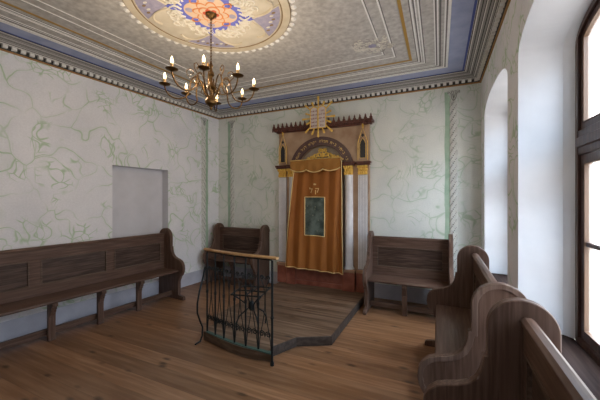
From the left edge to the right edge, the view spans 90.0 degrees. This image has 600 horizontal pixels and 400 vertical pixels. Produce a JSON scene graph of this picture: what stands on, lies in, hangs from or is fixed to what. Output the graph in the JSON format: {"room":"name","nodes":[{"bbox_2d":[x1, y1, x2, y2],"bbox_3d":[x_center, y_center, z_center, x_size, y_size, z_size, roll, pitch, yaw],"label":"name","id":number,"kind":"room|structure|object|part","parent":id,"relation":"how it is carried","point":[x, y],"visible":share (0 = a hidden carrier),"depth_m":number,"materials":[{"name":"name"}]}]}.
{"room":"house of worship","nodes":[
{"label":"house of worship","id":0,"kind":"room"},
{"bbox_2d":[0,50,218,322],"bbox_3d":[-3.012,-0.083,3.545,0.250,3.165,5.400,0,0,29],"label":"wall","id":1,"kind":"structure","parent":0,"point":[82,159],"depth_m":3.89,"materials":[{"name":"paint"}]},
{"bbox_2d":[0,269,205,341],"bbox_3d":[-2.900,1.393,3.482,0.006,0.215,5.400,0,0,29],"label":"baseboard","id":2,"kind":"structure","parent":1,"relation":"attached to","point":[11,329],"depth_m":3.73,"materials":[{"name":"paint"}]},
{"bbox_2d":[0,30,218,119],"bbox_3d":[-2.738,-1.605,3.566,0.207,0.120,5.095,0,0,29],"label":"crown molding","id":3,"kind":"structure","parent":1,"relation":"attached to","point":[9,43],"depth_m":3.77,"materials":[{"name":"grey stone"}]},
{"bbox_2d":[200,117,207,269],"bbox_3d":[-1.751,-0.102,5.510,0.029,2.775,0.196,0,0,29],"label":"twisted column","id":4,"kind":"structure","parent":1,"relation":"attached to","point":[204,175],"depth_m":5.50,"materials":[{"name":"white paint"}]},
{"bbox_2d":[0,279,435,399],"bbox_3d":[-0.839,1.540,2.694,5.800,0.080,5.680,0,0,25],"label":"floor","id":5,"kind":"structure","parent":0,"point":[150,353],"depth_m":2.73,"materials":[{"name":"brown wood"}]},
{"bbox_2d":[0,228,185,349],"bbox_3d":[-2.739,0.975,3.178,0.565,1.050,3.266,0,0,29],"label":"bench","id":6,"kind":"object","parent":5,"relation":"on","point":[31,277],"visible":1,"depth_m":3.59,"materials":[{"name":"brown wood"}]},
{"bbox_3d":[-3.078,0.805,2.917,0.012,0.300,0.710,0,0,29],"label":"panel","id":7,"kind":"part","parent":6,"relation":"part of","materials":[{"name":"brown wood"}]},
{"bbox_3d":[-3.069,0.805,2.913,0.028,0.280,0.690,0,0,29],"label":"panel moulding","id":8,"kind":"part","parent":6,"relation":"part of","materials":[{"name":"brown wood"}]},
{"bbox_3d":[-2.694,0.805,3.603,0.012,0.300,0.710,0,0,29],"label":"panel","id":9,"kind":"part","parent":6,"relation":"part of","materials":[{"name":"brown wood"}]},
{"bbox_3d":[-2.685,0.805,3.598,0.028,0.280,0.690,0,0,29],"label":"panel moulding","id":10,"kind":"part","parent":6,"relation":"part of","materials":[{"name":"brown wood"}]},
{"bbox_3d":[-2.883,0.791,3.258,0.058,0.538,3.166,0,0,29],"label":"backrest","id":11,"kind":"part","parent":6,"relation":"part of","materials":[{"name":"brown wood"}]},
{"bbox_3d":[-2.741,1.077,3.179,0.360,0.035,3.166,0,0,29],"label":"seat","id":12,"kind":"part","parent":6,"relation":"part of","materials":[{"name":"brown wood"}]},
{"bbox_3d":[-2.311,0.805,4.288,0.012,0.300,0.710,0,0,29],"label":"panel","id":13,"kind":"part","parent":6,"relation":"part of","materials":[{"name":"brown wood"}]},
{"bbox_3d":[-2.302,0.805,4.283,0.028,0.280,0.690,0,0,29],"label":"panel moulding","id":14,"kind":"part","parent":6,"relation":"part of","materials":[{"name":"brown wood"}]},
{"bbox_3d":[-1.955,0.975,4.577,0.565,1.050,0.042,0,0,29],"label":"panel","id":15,"kind":"part","parent":6,"relation":"part of","materials":[{"name":"brown wood"}]},
{"bbox_3d":[-1.950,0.931,4.603,0.548,0.962,0.008,0,0,29],"label":"edge moulding","id":16,"kind":"part","parent":6,"relation":"part of","materials":[{"name":"brown wood"}]},
{"bbox_2d":[202,223,269,289],"bbox_3d":[-1.132,0.975,5.305,1.056,1.050,0.565,0,0,25],"label":"bench","id":17,"kind":"object","parent":5,"relation":"on","point":[232,239],"visible":0.88,"depth_m":5.36,"materials":[{"name":"brown wood"}]},
{"bbox_3d":[-1.584,0.975,5.515,0.042,1.050,0.565,0,0,25],"label":"panel","id":18,"kind":"part","parent":17,"relation":"part of","materials":[{"name":"brown wood"}]},
{"bbox_3d":[-1.130,1.077,5.308,0.956,0.035,0.360,0,0,25],"label":"seat","id":19,"kind":"part","parent":17,"relation":"part of","materials":[{"name":"brown wood"}]},
{"bbox_3d":[-1.062,0.791,5.455,0.956,0.538,0.058,0,0,25],"label":"backrest","id":20,"kind":"part","parent":17,"relation":"part of","materials":[{"name":"brown wood"}]},
{"bbox_3d":[-1.065,0.805,5.449,0.836,0.280,0.028,0,0,25],"label":"panel moulding","id":21,"kind":"part","parent":17,"relation":"part of","materials":[{"name":"brown wood"}]},
{"bbox_3d":[-1.061,0.805,5.458,0.856,0.300,0.012,0,0,25],"label":"panel","id":22,"kind":"part","parent":17,"relation":"part of","materials":[{"name":"brown wood"}]},
{"bbox_3d":[-0.679,0.975,5.095,0.042,1.050,0.565,0,0,25],"label":"panel","id":23,"kind":"part","parent":17,"relation":"part of","materials":[{"name":"brown wood"}]},
{"bbox_3d":[-0.653,0.931,5.092,0.008,0.962,0.548,0,0,25],"label":"edge moulding","id":24,"kind":"part","parent":17,"relation":"part of","materials":[{"name":"brown wood"}]},
{"bbox_2d":[195,248,278,366],"bbox_3d":[-0.613,1.010,2.948,0.957,0.979,0.178,0,0,25],"label":"balustrade","id":25,"kind":"object","parent":5,"relation":"on","point":[215,251],"visible":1,"depth_m":2.91,"materials":[{"name":"black metal"}]},
{"bbox_3d":[-0.930,1.069,3.140,0.135,0.662,0.008,0,0,37],"label":"lattice rod","id":26,"kind":"part","parent":25,"relation":"part of","materials":[{"name":"black metal"}]},
{"bbox_3d":[-0.821,1.069,3.058,0.133,0.662,0.008,0,0,37],"label":"lattice rod","id":27,"kind":"part","parent":25,"relation":"part of","materials":[{"name":"black metal"}]},
{"bbox_3d":[-0.704,1.069,2.974,0.148,0.662,0.008,0,0,35],"label":"lattice rod","id":28,"kind":"part","parent":25,"relation":"part of","materials":[{"name":"black metal"}]},
{"bbox_3d":[-0.628,1.406,2.942,0.864,0.011,0.069,0,0,32],"label":"plate","id":29,"kind":"part","parent":25,"relation":"part of","materials":[{"name":"green paint"}]},
{"bbox_3d":[-0.580,1.069,2.894,0.139,0.662,0.008,0,0,31],"label":"lattice rod","id":30,"kind":"part","parent":25,"relation":"part of","materials":[{"name":"black metal"}]},
{"bbox_3d":[-0.618,0.535,2.938,0.960,0.028,0.085,0,0,32],"label":"handrail","id":31,"kind":"part","parent":25,"relation":"part of","materials":[{"name":"brown wood"}]},
{"bbox_3d":[-0.454,1.069,2.829,0.136,0.662,0.008,0,0,24],"label":"lattice rod","id":32,"kind":"part","parent":25,"relation":"part of","materials":[{"name":"black metal"}]},
{"bbox_3d":[-0.323,1.069,2.765,0.149,0.662,0.008,0,0,28],"label":"lattice rod","id":33,"kind":"part","parent":25,"relation":"part of","materials":[{"name":"black metal"}]},
{"bbox_3d":[-0.251,1.028,2.702,0.033,0.945,0.033,0,0,-43],"label":"post","id":34,"kind":"part","parent":25,"relation":"part of","materials":[{"name":"black metal"}]},
{"bbox_2d":[204,282,363,361],"bbox_3d":[-0.101,1.452,3.887,1.489,0.095,2.274,0,0,25],"label":"raised platform","id":35,"kind":"object","parent":5,"relation":"on","point":[304,315],"visible":0.7,"depth_m":3.54,"materials":[{"name":"brown wood"}]},
{"bbox_2d":[230,285,270,324],"bbox_3d":[-0.534,1.204,3.302,0.346,0.399,0.346,0,0,13],"label":"iron stand","id":36,"kind":"object","parent":35,"relation":"on","point":[236,295],"visible":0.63,"depth_m":3.28,"materials":[{"name":"black metal"}]},
{"bbox_3d":[-0.653,1.205,3.227,0.166,0.397,0.016,0,0,-32],"label":"leg","id":37,"kind":"part","parent":36,"relation":"part of","materials":[{"name":"black metal"}]},
{"bbox_3d":[-0.534,1.012,3.302,0.346,0.014,0.346,0,0,13],"label":"frame","id":38,"kind":"part","parent":36,"relation":"part of","materials":[{"name":"black metal"}]},
{"bbox_3d":[-0.460,1.205,3.183,0.016,0.397,0.166,0,0,-32],"label":"leg","id":39,"kind":"part","parent":36,"relation":"part of","materials":[{"name":"black metal"}]},
{"bbox_2d":[272,113,373,292],"bbox_3d":[0.325,0.065,4.844,1.701,2.692,0.193,0,0,25],"label":"shrine","id":40,"kind":"object","parent":35,"relation":"on","point":[349,140],"visible":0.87,"depth_m":4.69,"materials":[{"name":"red wood"}]},
{"bbox_2d":[285,157,343,274],"bbox_3d":[0.224,0.252,4.774,1.003,1.775,0.211,0,0,25],"label":"curtain","id":41,"kind":"object","parent":40,"relation":"hanging from","point":[314,232],"visible":1,"depth_m":4.71,"materials":[{"name":"orange fabric"}]},
{"bbox_3d":[0.229,0.276,4.732,0.340,0.616,0.033,0,0,26],"label":"embroidered panel","id":42,"kind":"part","parent":41,"relation":"part of","materials":[{"name":"green fabric"}]},
{"bbox_3d":[0.266,-0.618,4.765,0.856,0.036,0.192,0,0,25],"label":"curtain rod","id":43,"kind":"part","parent":41,"relation":"part of","materials":[{"name":"gold metal"}]},
{"bbox_2d":[302,96,334,136],"bbox_3d":[0.291,-1.302,4.748,0.564,0.658,0.048,0,0,25],"label":"tablet","id":44,"kind":"object","parent":40,"relation":"attached to","point":[318,116],"visible":1,"depth_m":4.73,"materials":[{"name":"gold"},{"name":"pale pink stone"}]},
{"bbox_3d":[0.336,1.224,4.832,1.130,0.190,0.012,0,0,25],"label":"panel","id":45,"kind":"part","parent":40,"relation":"part of","materials":[{"name":"red wood"}]},
{"bbox_3d":[0.327,-1.161,4.851,1.698,0.080,0.179,0,0,25],"label":"crown cornice","id":46,"kind":"part","parent":40,"relation":"part of","materials":[{"name":"red wood"}]},
{"bbox_2d":[362,231,453,315],"bbox_3d":[1.406,0.975,3.920,1.066,1.050,0.565,0,0,25],"label":"bench","id":47,"kind":"object","parent":5,"relation":"on","point":[404,261],"visible":0.84,"depth_m":4.00,"materials":[{"name":"brown wood"}]},
{"bbox_3d":[0.930,0.931,4.150,0.008,0.962,0.548,0,0,25],"label":"edge moulding","id":48,"kind":"part","parent":47,"relation":"part of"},
{"bbox_3d":[0.949,0.975,4.132,0.042,1.050,0.565,0,0,25],"label":"panel","id":49,"kind":"part","parent":47,"relation":"part of","materials":[{"name":"brown wood"}]},
{"bbox_3d":[1.407,1.077,3.922,0.966,0.035,0.360,0,0,25],"label":"seat","id":50,"kind":"part","parent":47,"relation":"part of","materials":[{"name":"brown wood"}]},
{"bbox_3d":[1.477,0.805,4.073,0.866,0.300,0.012,0,0,25],"label":"panel","id":51,"kind":"part","parent":47,"relation":"part of","materials":[{"name":"brown wood"}]},
{"bbox_3d":[1.473,0.805,4.064,0.846,0.280,0.028,0,0,25],"label":"panel moulding","id":52,"kind":"part","parent":47,"relation":"part of","materials":[{"name":"brown wood"}]},
{"bbox_3d":[1.476,0.791,4.069,0.966,0.538,0.058,0,0,25],"label":"backrest","id":53,"kind":"part","parent":47,"relation":"part of","materials":[{"name":"brown wood"}]},
{"bbox_3d":[1.863,0.975,3.708,0.042,1.050,0.565,0,0,25],"label":"panel","id":54,"kind":"part","parent":47,"relation":"part of","materials":[{"name":"brown wood"}]},
{"bbox_2d":[417,245,526,392],"bbox_3d":[1.241,0.975,2.323,0.565,1.050,1.486,0,0,25],"label":"bench","id":55,"kind":"object","parent":5,"relation":"on","point":[460,309],"visible":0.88,"depth_m":2.11,"materials":[{"name":"brown wood"}]},
{"bbox_3d":[1.244,1.077,2.322,0.360,0.035,1.386,0,0,25],"label":"seat","id":56,"kind":"part","parent":55,"relation":"part of","materials":[{"name":"brown wood"}]},
{"bbox_3d":[1.542,0.975,2.971,0.565,1.050,0.042,0,0,25],"label":"panel","id":57,"kind":"part","parent":55,"relation":"part of","materials":[{"name":"brown wood"}]},
{"bbox_3d":[0.941,0.975,1.676,0.565,1.050,0.042,0,0,25],"label":"panel","id":58,"kind":"part","parent":55,"relation":"part of","materials":[{"name":"brown wood"}]},
{"bbox_3d":[1.528,0.805,2.565,0.028,0.280,0.586,0,0,25],"label":"panel moulding","id":59,"kind":"part","parent":55,"relation":"part of","materials":[{"name":"brown wood"}]},
{"bbox_3d":[1.391,0.791,2.254,0.058,0.538,1.386,0,0,25],"label":"backrest","id":60,"kind":"part","parent":55,"relation":"part of","materials":[{"name":"brown wood"}]},
{"bbox_2d":[423,297,596,399],"bbox_3d":[0.562,0.975,0.764,0.565,1.050,1.476,0,0,25],"label":"bench","id":61,"kind":"object","parent":5,"relation":"on","point":[522,359],"visible":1,"depth_m":1.33,"materials":[{"name":"brown wood"}]},
{"bbox_3d":[0.879,0.931,1.426,0.548,0.962,0.008,0,0,25],"label":"edge moulding","id":62,"kind":"part","parent":61,"relation":"part of","materials":[{"name":"brown wood"}]},
{"bbox_3d":[0.849,0.805,1.004,0.028,0.280,0.580,0,0,25],"label":"panel moulding","id":63,"kind":"part","parent":61,"relation":"part of","materials":[{"name":"brown wood"}]},
{"bbox_3d":[0.858,0.805,1.000,0.012,0.300,0.600,0,0,25],"label":"panel","id":64,"kind":"part","parent":61,"relation":"part of","materials":[{"name":"brown wood"}]},
{"bbox_3d":[0.712,0.791,0.695,0.058,0.538,1.376,0,0,25],"label":"backrest","id":65,"kind":"part","parent":61,"relation":"part of","materials":[{"name":"brown wood"}]},
{"bbox_2d":[0,0,477,102],"bbox_3d":[-0.839,-1.705,2.694,5.800,0.080,5.680,0,0,25],"label":"ceiling","id":66,"kind":"structure","parent":0,"point":[323,32],"depth_m":3.13,"materials":[{"name":"paint"}]},
{"bbox_2d":[118,0,296,53],"bbox_3d":[-0.792,-1.658,2.671,1.532,0.029,1.529,0,0,25],"label":"ceiling medallion","id":67,"kind":"object","parent":66,"relation":"attached to","point":[238,26],"visible":0.97,"depth_m":2.79,"materials":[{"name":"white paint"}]},
{"bbox_2d":[159,11,258,111],"bbox_3d":[-0.774,-1.226,2.619,0.784,0.877,0.884,0,0,25],"label":"brass chandelier","id":68,"kind":"object","parent":66,"relation":"hanging from","point":[210,100],"visible":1,"depth_m":2.63,"materials":[{"name":"gold metal"}]},
{"bbox_3d":[-0.991,-0.971,2.618,0.362,0.217,0.012,0,0,-15],"label":"arm","id":69,"kind":"part","parent":68,"relation":"part of","materials":[{"name":"gold metal"}]},
{"bbox_3d":[-0.889,-0.971,2.459,0.012,0.217,0.415,0,0,25],"label":"arm","id":70,"kind":"part","parent":68,"relation":"part of","materials":[{"name":"gold metal"}]},
{"bbox_3d":[-0.943,-0.971,2.748,0.288,0.217,0.012,0,0,27],"label":"arm","id":71,"kind":"part","parent":68,"relation":"part of","materials":[{"name":"gold metal"}]},
{"bbox_3d":[-0.757,-0.971,2.450,0.012,0.217,0.397,0,0,-9],"label":"arm","id":72,"kind":"part","parent":68,"relation":"part of","materials":[{"name":"gold metal"}]},
{"bbox_3d":[-0.792,-1.394,2.671,0.018,0.412,0.018,0,0,-20],"label":"chain","id":73,"kind":"part","parent":68,"relation":"part of","materials":[{"name":"gold metal"}]},
{"bbox_3d":[-0.633,-0.971,2.523,0.384,0.217,0.012,0,0,43],"label":"arm","id":74,"kind":"part","parent":68,"relation":"part of","materials":[{"name":"gold metal"}]},
{"bbox_3d":[-0.671,-0.971,2.824,0.012,0.217,0.342,0,0,38],"label":"arm","id":75,"kind":"part","parent":68,"relation":"part of","materials":[{"name":"gold metal"}]},
{"bbox_3d":[-0.588,-0.971,2.683,0.360,0.217,0.012,0,0,-4],"label":"arm","id":76,"kind":"part","parent":68,"relation":"part of","materials":[{"name":"gold metal"}]},
{"bbox_2d":[0,0,477,108],"bbox_3d":[-0.825,-1.663,2.687,4.342,0.007,4.652,0,0,25],"label":"trim","id":77,"kind":"structure","parent":66,"relation":"attached to","point":[461,15],"depth_m":3.45,"materials":[{"name":"beige paint"}]},
{"bbox_2d":[351,35,394,53],"bbox_3d":[0.794,-1.661,3.249,0.448,0.013,0.350,0,0,25],"label":"ornament","id":78,"kind":"object","parent":66,"relation":"attached to","point":[367,46],"depth_m":3.24,"materials":[{"name":"white paint"}]},
{"bbox_2d":[219,83,480,289],"bbox_3d":[0.522,-0.083,4.972,4.950,3.165,0.200,0,0,25],"label":"wall","id":79,"kind":"structure","parent":0,"point":[407,132],"depth_m":4.44,"materials":[{"name":"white paint"}]},
{"bbox_2d":[228,120,235,265],"bbox_3d":[-1.300,-0.102,5.692,0.196,2.775,0.030,0,0,25],"label":"twisted column","id":80,"kind":"structure","parent":79,"relation":"attached to","point":[231,137],"depth_m":5.68,"materials":[{"name":"white paint"}]},
{"bbox_2d":[225,266,429,304],"bbox_3d":[0.411,1.393,4.910,4.400,0.215,0.006,0,0,25],"label":"baseboard","id":81,"kind":"structure","parent":79,"relation":"attached to","point":[414,295],"depth_m":4.46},
{"bbox_2d":[219,70,479,119],"bbox_3d":[0.368,-1.605,4.819,4.400,0.120,0.207,0,0,25],"label":"crown molding","id":82,"kind":"structure","parent":79,"relation":"attached to","point":[459,78],"depth_m":4.58,"materials":[{"name":"grey stone"}]},
{"bbox_2d":[444,89,459,276],"bbox_3d":[2.092,-0.102,4.117,0.196,2.775,0.030,0,0,25],"label":"twisted column","id":83,"kind":"structure","parent":79,"relation":"attached to","point":[451,113],"depth_m":4.12,"materials":[{"name":"white paint"}]},
{"bbox_2d":[481,0,592,338],"bbox_3d":[1.421,-0.083,1.507,0.300,3.165,5.330,0,0,25],"label":"wall","id":84,"kind":"structure","parent":0,"point":[528,82],"depth_m":2.07,"materials":[{"name":"paint"}]},
{"bbox_2d":[465,0,510,82],"bbox_3d":[1.244,-1.605,1.727,0.207,0.120,5.080,0,0,25],"label":"crown molding","id":85,"kind":"structure","parent":84,"relation":"attached to","point":[490,14],"depth_m":2.92,"materials":[{"name":"grey stone"}]},
{"bbox_2d":[492,273,507,283],"bbox_3d":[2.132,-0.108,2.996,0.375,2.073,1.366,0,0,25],"label":"windowsill","id":86,"kind":"structure","parent":84,"relation":"in","point":[503,278],"depth_m":3.44,"materials":[{"name":"brown wood"}]},
{"bbox_2d":[561,0,599,399],"bbox_3d":[1.404,-0.108,1.427,0.375,2.073,1.366,0,0,25],"label":"window","id":87,"kind":"structure","parent":84,"relation":"in","point":[582,353],"depth_m":1.82,"materials":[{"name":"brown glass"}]},
{"bbox_3d":[1.371,0.913,1.442,0.303,0.029,1.366,0,0,25],"label":"sill","id":88,"kind":"part","parent":87,"relation":"part of","materials":[{"name":"wood"}]},
{"bbox_3d":[1.537,-0.122,1.365,0.070,2.045,1.170,0,0,25],"label":"frame","id":89,"kind":"part","parent":87,"relation":"part of","materials":[{"name":"wood"}]},
{"bbox_3d":[1.656,-0.768,1.624,0.044,0.683,0.525,0,0,25],"label":"sash","id":90,"kind":"part","parent":87,"relation":"part of","materials":[{"name":"brown wood"}]},
{"bbox_3d":[1.661,0.295,1.635,0.044,1.130,0.501,0,0,25],"label":"sash","id":91,"kind":"part","parent":87,"relation":"part of","materials":[{"name":"wood"}]}
]}

